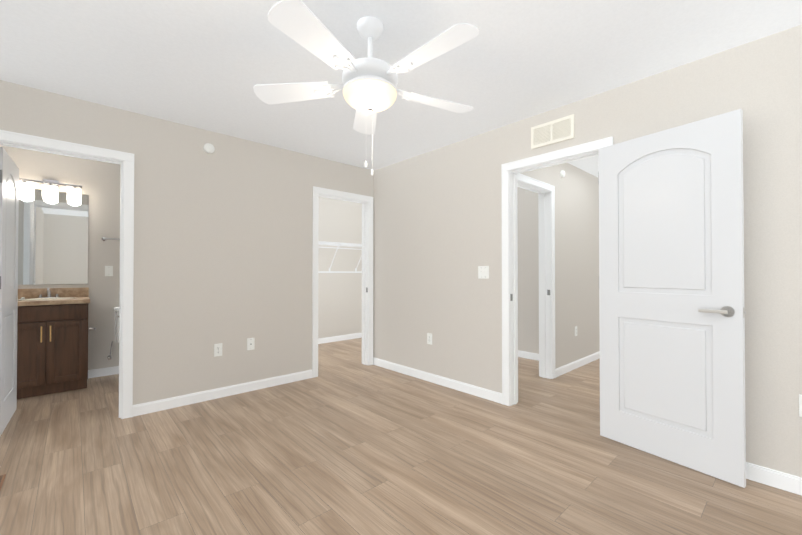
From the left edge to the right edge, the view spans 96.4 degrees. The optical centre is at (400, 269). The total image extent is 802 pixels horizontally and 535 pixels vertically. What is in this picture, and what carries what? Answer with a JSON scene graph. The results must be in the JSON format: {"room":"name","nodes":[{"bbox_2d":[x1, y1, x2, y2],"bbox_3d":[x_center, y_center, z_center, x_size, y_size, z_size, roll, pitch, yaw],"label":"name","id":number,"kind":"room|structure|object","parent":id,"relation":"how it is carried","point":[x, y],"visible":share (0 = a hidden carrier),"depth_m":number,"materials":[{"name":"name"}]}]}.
{"room":"empty bedroom","nodes":[
{"label":"empty bedroom","id":0,"kind":"room"},
{"bbox_2d":[8,147,361,369],"bbox_3d":[-2.269,-0.025,5.042,4.420,2.440,0.120,1,-1,-42],"label":"wall","id":1,"kind":"structure","parent":0,"point":[98,182],"depth_m":4.05,"materials":[{"name":"paint"}]},
{"bbox_2d":[19,178,81,202],"bbox_3d":[-3.588,-0.823,3.669,0.490,0.210,0.142,1,-1,-42],"label":"sconce","id":2,"kind":"object","parent":1,"relation":"attached to","point":[50,188],"visible":0.83,"depth_m":3.63,"materials":[{"name":"white glass"}]},
{"bbox_2d":[18,189,88,284],"bbox_3d":[-3.617,-0.333,3.728,0.551,0.970,0.006,1,-1,-42],"label":"bathroom mirror","id":3,"kind":"object","parent":1,"relation":"attached to","point":[52,241],"visible":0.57,"depth_m":3.72,"materials":[{"name":"clear glass"}]},
{"bbox_2d":[88,366,118,377],"bbox_3d":[-3.303,1.141,3.998,1.500,0.088,0.013,1,-1,-42],"label":"baseboard","id":4,"kind":"structure","parent":1,"relation":"attached to","point":[100,372],"depth_m":3.98,"materials":[{"name":"white wood"}]},
{"bbox_2d":[105,266,112,275],"bbox_3d":[-3.283,0.015,4.031,0.070,0.115,0.009,1,-1,-42],"label":"bathroom light switch","id":5,"kind":"object","parent":1,"relation":"attached to","point":[108,270],"visible":1,"depth_m":4.03,"materials":[{"name":"white plastic"}]},
{"bbox_2d":[107,341,112,359],"bbox_3d":[-3.248,0.901,4.002,0.047,0.213,0.085,1,-1,-42],"label":"supply pipe","id":6,"kind":"object","parent":1,"relation":"attached to","point":[109,357],"visible":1,"depth_m":3.98,"materials":[{"name":"silver metal"}]},
{"bbox_2d":[102,237,119,240],"bbox_3d":[-3.077,-0.340,4.187,0.644,0.043,0.060,1,-1,-42],"label":"towel rail","id":7,"kind":"object","parent":1,"relation":"attached to","point":[104,238],"visible":0.29,"depth_m":4.00,"materials":[{"name":"silver metal"}]},
{"bbox_2d":[318,241,361,272],"bbox_3d":[-1.568,-0.195,5.388,2.663,0.488,0.312,1,-1,-42],"label":"wire closet shelf","id":8,"kind":"object","parent":1,"relation":"attached to","point":[341,244],"visible":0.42,"depth_m":5.92,"materials":[{"name":"white metal"}]},
{"bbox_2d":[318,333,361,343],"bbox_3d":[-1.670,1.156,5.487,2.680,0.088,0.013,1,-1,-42],"label":"baseboard","id":9,"kind":"structure","parent":1,"relation":"attached to","point":[338,338],"depth_m":6.04,"materials":[{"name":"white wood"}]},
{"bbox_2d":[0,80,373,404],"bbox_3d":[-0.964,-0.034,4.041,5.240,2.440,0.120,1,-1,-42],"label":"wall","id":10,"kind":"structure","parent":0,"point":[223,243],"depth_m":3.24,"materials":[{"name":"paint"}]},
{"bbox_2d":[0,147,24,435],"bbox_3d":[-3.011,0.156,2.741,0.129,2.018,0.703,0,-1,-40],"label":"bathroom door","id":11,"kind":"structure","parent":10,"relation":"in","point":[9,193],"depth_m":2.70,"materials":[{"name":"white wood"}]},
{"bbox_2d":[0,130,133,418],"bbox_3d":[-2.497,0.121,2.641,0.832,2.101,0.160,1,-1,-42],"label":"door frame","id":12,"kind":"structure","parent":10,"relation":"attached to","point":[125,160],"depth_m":2.83,"materials":[{"name":"white wood"}]},
{"bbox_2d":[203,143,214,153],"bbox_3d":[-1.734,-1.099,3.246,0.090,0.090,0.031,1,-1,-42],"label":"smoke detector","id":13,"kind":"object","parent":10,"relation":"attached to","point":[209,148],"visible":1,"depth_m":3.23,"materials":[{"name":"white plastic"}]},
{"bbox_2d":[214,343,221,356],"bbox_3d":[-1.678,0.738,3.295,0.070,0.115,0.008,1,-1,-42],"label":"electrical outlet","id":14,"kind":"object","parent":10,"relation":"attached to","point":[217,349],"visible":1,"depth_m":3.29,"materials":[{"name":"white plastic"}]},
{"bbox_2d":[132,370,312,416],"bbox_3d":[-1.558,1.135,3.397,1.588,0.088,0.013,1,-1,-42],"label":"baseboard","id":15,"kind":"structure","parent":10,"relation":"attached to","point":[164,404],"depth_m":3.27,"materials":[{"name":"white wood"}]},
{"bbox_2d":[247,338,254,349],"bbox_3d":[-1.462,0.725,3.492,0.070,0.115,0.010,1,-1,-42],"label":"electrical outlet","id":16,"kind":"object","parent":10,"relation":"attached to","point":[250,343],"visible":1,"depth_m":3.49,"materials":[{"name":"white plastic"}]},
{"bbox_2d":[312,186,372,377],"bbox_3d":[-0.709,0.137,4.272,0.832,2.101,0.160,1,-1,-42],"label":"door frame","id":17,"kind":"structure","parent":10,"relation":"attached to","point":[366,202],"depth_m":4.46,"materials":[{"name":"white wood"}]},
{"bbox_2d":[0,338,801,534],"bbox_3d":[0.494,1.211,3.544,6.740,0.060,6.040,1,-1,-42],"label":"floor","id":18,"kind":"structure","parent":0,"point":[346,441],"depth_m":2.10,"materials":[{"name":"brown wood"}]},
{"bbox_2d":[0,474,5,490],"bbox_3d":[-2.190,1.161,1.896,0.112,0.008,0.290,1,-1,-42],"label":"floor vent","id":19,"kind":"object","parent":18,"relation":"in","point":[2,477],"visible":1,"depth_m":1.98,"materials":[{"name":"brown"}]},
{"bbox_2d":[17,287,89,398],"bbox_3d":[-3.453,0.682,3.508,0.608,0.996,0.534,1,-1,-42],"label":"bathroom vanity","id":20,"kind":"object","parent":18,"relation":"on","point":[52,340],"visible":0.85,"depth_m":3.38,"materials":[{"name":"brown wood"}]},
{"bbox_2d":[114,307,118,342],"bbox_3d":[-2.842,0.802,3.956,0.470,0.765,0.679,1,-1,-42],"label":"toilet","id":21,"kind":"object","parent":18,"relation":"on","point":[116,309],"visible":0.17,"depth_m":3.93,"materials":[{"name":"white ceramic"}]},
{"bbox_2d":[0,0,801,176],"bbox_3d":[0.494,-1.289,3.568,6.740,0.060,6.040,1,-1,-42],"label":"ceiling","id":22,"kind":"structure","parent":0,"point":[208,65],"depth_m":2.14,"materials":[{"name":"paint"}]},
{"bbox_2d":[253,0,478,175],"bbox_3d":[-0.127,-0.905,1.844,1.228,0.742,1.192,1,-1,-42],"label":"fan","id":23,"kind":"object","parent":22,"relation":"hanging from","point":[368,88],"visible":1,"depth_m":1.75,"materials":[{"name":"white plastic"}]},
{"bbox_2d":[517,187,538,353],"bbox_3d":[1.531,-0.024,5.104,0.120,2.440,1.670,1,-1,-42],"label":"wall","id":24,"kind":"structure","parent":0,"point":[528,289],"depth_m":4.82,"materials":[{"name":"paint"}]},
{"bbox_2d":[518,350,538,360],"bbox_3d":[1.482,1.151,5.048,0.013,0.088,1.670,1,-1,-42],"label":"baseboard","id":25,"kind":"structure","parent":24,"relation":"attached to","point":[529,355],"depth_m":4.79,"materials":[{"name":"white wood"}]},
{"bbox_2d":[520,163,599,368],"bbox_3d":[2.097,-0.031,4.409,3.220,2.440,0.120,1,-1,-42],"label":"wall","id":26,"kind":"structure","parent":0,"point":[576,246],"depth_m":4.34,"materials":[{"name":"paint"}]},
{"bbox_2d":[517,173,554,378],"bbox_3d":[1.318,0.132,3.697,0.852,2.101,0.160,1,-1,-42],"label":"door frame","id":27,"kind":"structure","parent":26,"relation":"attached to","point":[546,213],"depth_m":3.92,"materials":[{"name":"white wood"}]},
{"bbox_2d":[560,170,564,177],"bbox_3d":[1.853,-1.094,4.094,0.080,0.080,0.031,1,-1,-42],"label":"smoke detector","id":28,"kind":"object","parent":26,"relation":"attached to","point":[562,173],"visible":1,"depth_m":4.08,"materials":[{"name":"white plastic"}]},
{"bbox_2d":[555,351,599,377],"bbox_3d":[2.460,1.147,4.640,2.119,0.088,0.013,1,-1,-42],"label":"baseboard","id":29,"kind":"structure","parent":26,"relation":"attached to","point":[564,369],"depth_m":4.31,"materials":[{"name":"white wood"}]},
{"bbox_2d":[373,25,801,476],"bbox_3d":[1.146,-0.045,2.974,0.120,2.440,4.300,1,-1,-42],"label":"wall","id":30,"kind":"structure","parent":0,"point":[437,227],"depth_m":2.51,"materials":[{"name":"paint"}]},
{"bbox_2d":[427,333,431,344],"bbox_3d":[0.302,0.733,3.796,0.008,0.115,0.070,1,-1,-42],"label":"electrical outlet","id":31,"kind":"object","parent":30,"relation":"attached to","point":[429,338],"visible":1,"depth_m":3.79,"materials":[{"name":"white plastic"}]},
{"bbox_2d":[373,357,501,403],"bbox_3d":[0.271,1.140,3.823,0.013,0.088,1.847,1,-1,-42],"label":"baseboard","id":32,"kind":"structure","parent":30,"relation":"attached to","point":[484,393],"depth_m":3.64,"materials":[{"name":"white wood"}]},
{"bbox_2d":[478,266,488,278],"bbox_3d":[0.756,0.025,3.299,0.018,0.115,0.116,1,-1,-42],"label":"light switch","id":33,"kind":"object","parent":30,"relation":"attached to","point":[483,272],"visible":1,"depth_m":3.30,"materials":[{"name":"white plastic"}]},
{"bbox_2d":[531,114,573,148],"bbox_3d":[1.192,-1.084,2.836,0.011,0.180,0.345,1,-1,-42],"label":"air vent","id":34,"kind":"object","parent":30,"relation":"in","point":[554,131],"visible":1,"depth_m":2.83,"materials":[{"name":"white metal"}]},
{"bbox_2d":[501,136,612,405],"bbox_3d":[1.238,0.124,2.871,0.160,2.101,0.879,1,-1,-42],"label":"door frame","id":35,"kind":"structure","parent":30,"relation":"attached to","point":[510,171],"depth_m":3.11,"materials":[{"name":"white wood"}]},
{"bbox_2d":[598,109,745,487],"bbox_3d":[1.621,0.151,2.228,0.129,2.018,0.768,0,-1,-34],"label":"door","id":36,"kind":"structure","parent":30,"relation":"in","point":[672,312],"depth_m":2.15,"materials":[{"name":"white wood"}]},
{"bbox_2d":[746,462,801,495],"bbox_3d":[1.965,1.122,1.966,0.013,0.088,1.424,1,-1,-42],"label":"baseboard","id":37,"kind":"structure","parent":30,"relation":"attached to","point":[776,479],"depth_m":1.92,"materials":[{"name":"white wood"}]},
{"bbox_2d":[799,394,801,416],"bbox_3d":[2.090,0.704,1.836,0.008,0.115,0.070,1,-1,-42],"label":"electrical outlet","id":38,"kind":"object","parent":30,"relation":"attached to","point":[800,405],"visible":1,"depth_m":1.86,"materials":[{"name":"white plastic"}]}
]}

